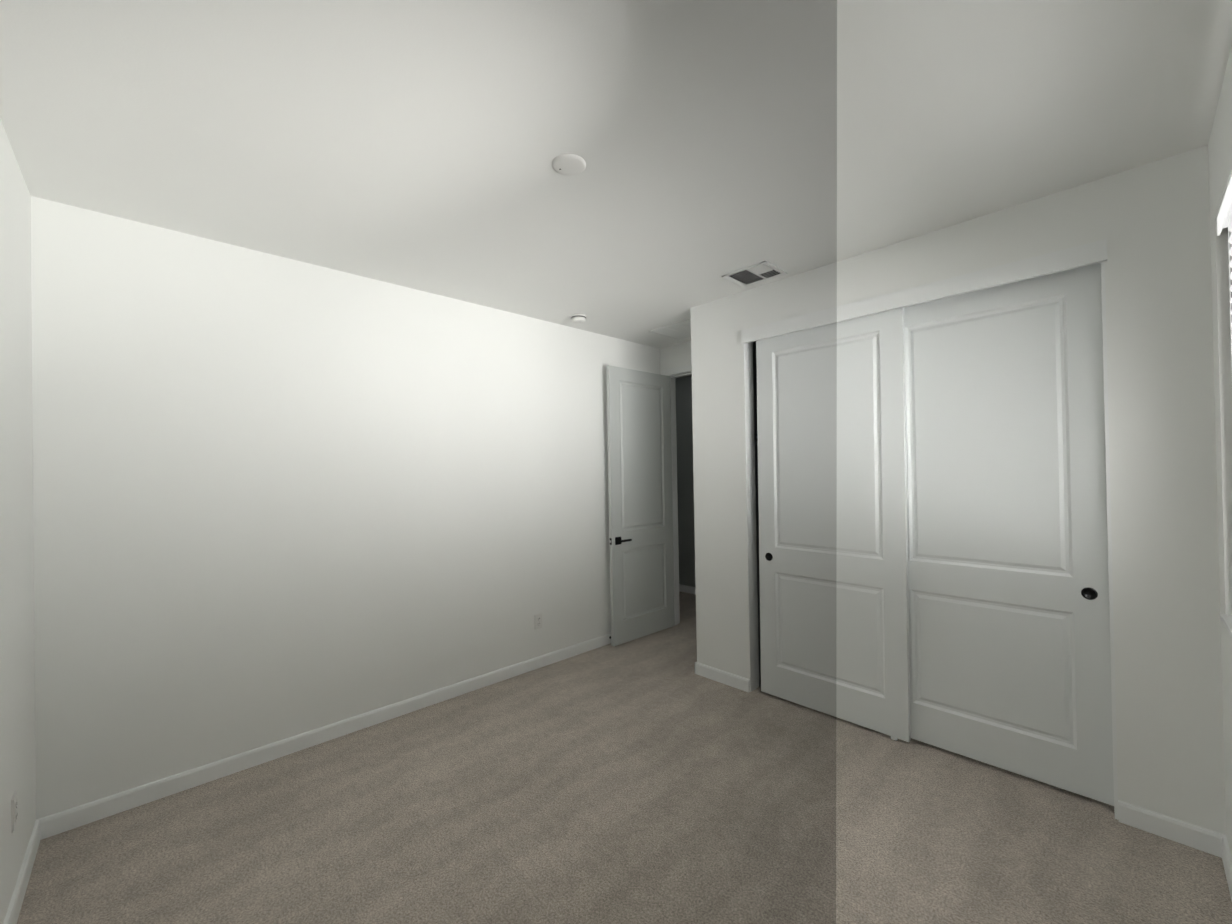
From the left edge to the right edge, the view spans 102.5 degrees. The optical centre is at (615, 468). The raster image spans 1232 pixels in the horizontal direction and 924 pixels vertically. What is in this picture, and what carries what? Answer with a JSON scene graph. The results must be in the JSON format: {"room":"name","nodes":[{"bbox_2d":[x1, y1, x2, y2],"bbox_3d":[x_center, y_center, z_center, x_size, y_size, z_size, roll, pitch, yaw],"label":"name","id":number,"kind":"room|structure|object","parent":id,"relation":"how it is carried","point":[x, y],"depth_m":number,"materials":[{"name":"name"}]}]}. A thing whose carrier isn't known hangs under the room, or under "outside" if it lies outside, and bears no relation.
{"room":"empty bedroom","nodes":[
{"label":"empty bedroom","id":0,"kind":"room"},
{"bbox_2d":[0,119,35,923],"bbox_3d":[-1.324,0.173,0.815,0.115,2.740,3.460,-1,-1,-44],"label":"wall","id":1,"kind":"structure","parent":0,"point":[17,715],"depth_m":1.81,"materials":[{"name":"paint"}]},
{"bbox_2d":[11,791,16,832],"bbox_3d":[-2.113,1.203,1.738,0.008,0.114,0.070,-1,-1,-44],"label":"outlet","id":2,"kind":"object","parent":1,"relation":"attached to","point":[13,811],"depth_m":1.72,"materials":[{"name":"white plastic"}]},
{"bbox_2d":[3,816,46,923],"bbox_3d":[-1.250,1.499,0.844,0.013,0.086,3.445,-1,-1,-44],"label":"baseboard","id":3,"kind":"structure","parent":1,"relation":"attached to","point":[39,832],"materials":[{"name":"paint"}]},
{"bbox_2d":[31,196,659,819],"bbox_3d":[-1.049,0.188,3.553,4.300,2.740,0.115,-1,-1,-44],"label":"wall","id":4,"kind":"structure","parent":0,"point":[277,498],"depth_m":2.69,"materials":[{"name":"paint"}]},
{"bbox_2d":[47,633,610,837],"bbox_3d":[-0.981,1.514,3.497,4.070,0.086,0.013,-1,-1,-44],"label":"baseboard","id":5,"kind":"structure","parent":4,"relation":"attached to","point":[57,823],"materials":[{"name":"paint"}]},
{"bbox_2d":[534,613,541,629],"bbox_3d":[-0.606,1.193,3.868,0.070,0.114,0.008,-1,-1,-44],"label":"outlet","id":6,"kind":"object","parent":4,"relation":"attached to","point":[538,620],"depth_m":3.86,"materials":[{"name":"white plastic"}]},
{"bbox_2d":[0,0,1231,348],"bbox_3d":[0.599,-1.277,2.659,5.465,0.120,3.735,-1,-1,-44],"label":"ceiling","id":7,"kind":"structure","parent":0,"point":[418,144],"depth_m":1.74,"materials":[{"name":"paint"}]},
{"bbox_2d":[552,154,585,175],"bbox_3d":[-0.186,-1.202,1.965,0.135,0.014,0.135,-1,-1,-44],"label":"cover plate","id":8,"kind":"object","parent":7,"relation":"attached to","point":[569,164],"depth_m":1.95,"materials":[{"name":"white plastic"}]},
{"bbox_2d":[570,314,586,323],"bbox_3d":[-0.293,-1.171,3.869,0.128,0.044,0.128,-1,-1,-44],"label":"smoke detector","id":9,"kind":"object","parent":7,"relation":"attached to","point":[578,318],"depth_m":3.83,"materials":[{"name":"white plastic"}]},
{"bbox_2d":[649,319,690,339],"bbox_3d":[0.607,-1.200,4.260,0.400,0.011,0.500,-1,-1,-44],"label":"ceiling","id":10,"kind":"structure","parent":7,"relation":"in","point":[680,330],"depth_m":4.27,"materials":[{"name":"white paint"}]},
{"bbox_2d":[722,261,786,287],"bbox_3d":[0.868,-1.214,3.098,0.270,0.011,0.300,-1,-1,-44],"label":"ceiling vent","id":11,"kind":"object","parent":7,"relation":"in","point":[757,273],"depth_m":3.09,"materials":[{"name":"silver metal"}]},
{"bbox_2d":[17,609,1231,923],"bbox_3d":[0.648,1.582,2.638,5.465,0.120,3.735,-1,-1,-44],"label":"floor carpet","id":12,"kind":"object","parent":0,"point":[651,779],"depth_m":2.08,"materials":[{"name":"beige carpet"}]},
{"bbox_2d":[660,341,690,374],"bbox_3d":[1.699,0.142,3.709,0.115,2.740,3.460,-1,-1,-44],"label":"wall","id":13,"kind":"structure","parent":0,"point":[675,356],"depth_m":4.79,"materials":[{"name":"paint"}]},
{"bbox_2d":[661,365,691,624],"bbox_3d":[0.847,0.277,4.600,0.147,2.513,0.936,-1,-1,-44],"label":"door frame","id":14,"kind":"structure","parent":13,"relation":"attached to","point":[674,373],"depth_m":4.89,"materials":[{"name":"paint"}]},
{"bbox_2d":[606,365,674,645],"bbox_3d":[0.244,0.315,4.564,0.823,2.432,0.143,-1,-1,-43],"label":"door leaf","id":15,"kind":"structure","parent":14,"relation":"attached to","point":[640,505],"depth_m":4.52,"materials":[{"name":"paint"}]},
{"bbox_2d":[675,375,695,586],"bbox_3d":[2.244,0.140,4.823,0.115,2.740,4.635,-1,-1,-44],"label":"wall","id":16,"kind":"structure","parent":0,"point":[685,483],"depth_m":6.17,"materials":[{"name":"grey paint"}]},
{"bbox_2d":[679,584,695,594],"bbox_3d":[2.201,1.468,4.791,0.013,0.086,4.375,-1,-1,-44],"label":"baseboard","id":17,"kind":"structure","parent":16,"relation":"attached to","point":[682,588],"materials":[{"name":"paint"}]},
{"bbox_2d":[679,591,695,613],"bbox_3d":[0.557,1.607,5.759,1.280,0.120,0.900,-1,-1,-44],"label":"floor","id":18,"kind":"structure","parent":0,"point":[687,601],"depth_m":5.74,"materials":[{"name":"carpet"}]},
{"bbox_2d":[753,341,760,686],"bbox_3d":[1.799,0.135,3.061,0.635,2.740,2.385,-1,-1,-44],"label":"wall","id":19,"kind":"structure","parent":0,"point":[756,443],"depth_m":4.10,"materials":[{"name":"grey"}]},
{"bbox_2d":[690,145,1225,834],"bbox_3d":[1.718,0.137,3.063,0.750,2.740,2.500,-1,-1,-44],"label":"wall","id":20,"kind":"structure","parent":0,"point":[1150,221],"depth_m":2.06,"materials":[{"name":"paint"}]},
{"bbox_2d":[695,662,698,674],"bbox_3d":[0.873,1.485,3.950,0.763,0.086,0.028,-1,-1,-44],"label":"baseboard","id":21,"kind":"structure","parent":20,"relation":"attached to","point":[696,663],"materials":[{"name":"paint"}]},
{"bbox_2d":[699,663,749,691],"bbox_3d":[0.759,1.484,3.527,0.013,0.086,0.428,-1,-1,-44],"label":"baseboard","id":22,"kind":"structure","parent":20,"relation":"attached to","point":[715,674],"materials":[{"name":"paint"}]},
{"bbox_2d":[756,307,910,741],"bbox_3d":[1.283,0.312,3.029,0.038,2.410,0.905,-1,-1,-44],"label":"closet door","id":23,"kind":"structure","parent":20,"relation":"in","point":[833,525],"depth_m":2.97,"materials":[{"name":"paint"}]},
{"bbox_2d":[741,239,1118,819],"bbox_3d":[1.539,0.273,2.778,0.134,2.470,1.777,-1,-1,-44],"label":"trim","id":24,"kind":"structure","parent":20,"relation":"attached to","point":[1065,259],"depth_m":2.62,"materials":[{"name":"paint"}]},
{"bbox_2d":[904,263,1113,805],"bbox_3d":[1.854,0.285,2.496,0.038,2.385,0.890,-1,-1,-44],"label":"closet door","id":25,"kind":"structure","parent":20,"relation":"in","point":[1009,628],"depth_m":2.40,"materials":[{"name":"paint"}]},
{"bbox_2d":[1208,45,1231,855],"bbox_3d":[1.438,0.126,0.954,4.300,2.740,0.160,-1,-1,-44],"label":"wall","id":26,"kind":"structure","parent":0,"point":[1220,155],"depth_m":1.78,"materials":[{"name":"paint"}]},
{"bbox_2d":[1211,830,1231,900],"bbox_3d":[1.142,1.457,0.758,3.290,0.086,0.013,-1,-1,-44],"label":"baseboard","id":27,"kind":"structure","parent":26,"relation":"attached to","point":[1219,843],"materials":[{"name":"paint"}]},
{"bbox_2d":[1217,176,1231,353],"bbox_3d":[1.525,-0.188,1.106,1.902,1.430,0.064,-1,-1,-44],"label":"window blinds","id":28,"kind":"object","parent":26,"relation":"attached to","point":[1224,218],"depth_m":1.66,"materials":[{"name":"white plastic"}]},
{"bbox_2d":[1220,614,1231,636],"bbox_3d":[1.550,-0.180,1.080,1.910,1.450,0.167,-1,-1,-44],"label":"window sill","id":29,"kind":"structure","parent":26,"relation":"in","point":[1227,620],"depth_m":1.72,"materials":[{"name":"paint"}]}
]}

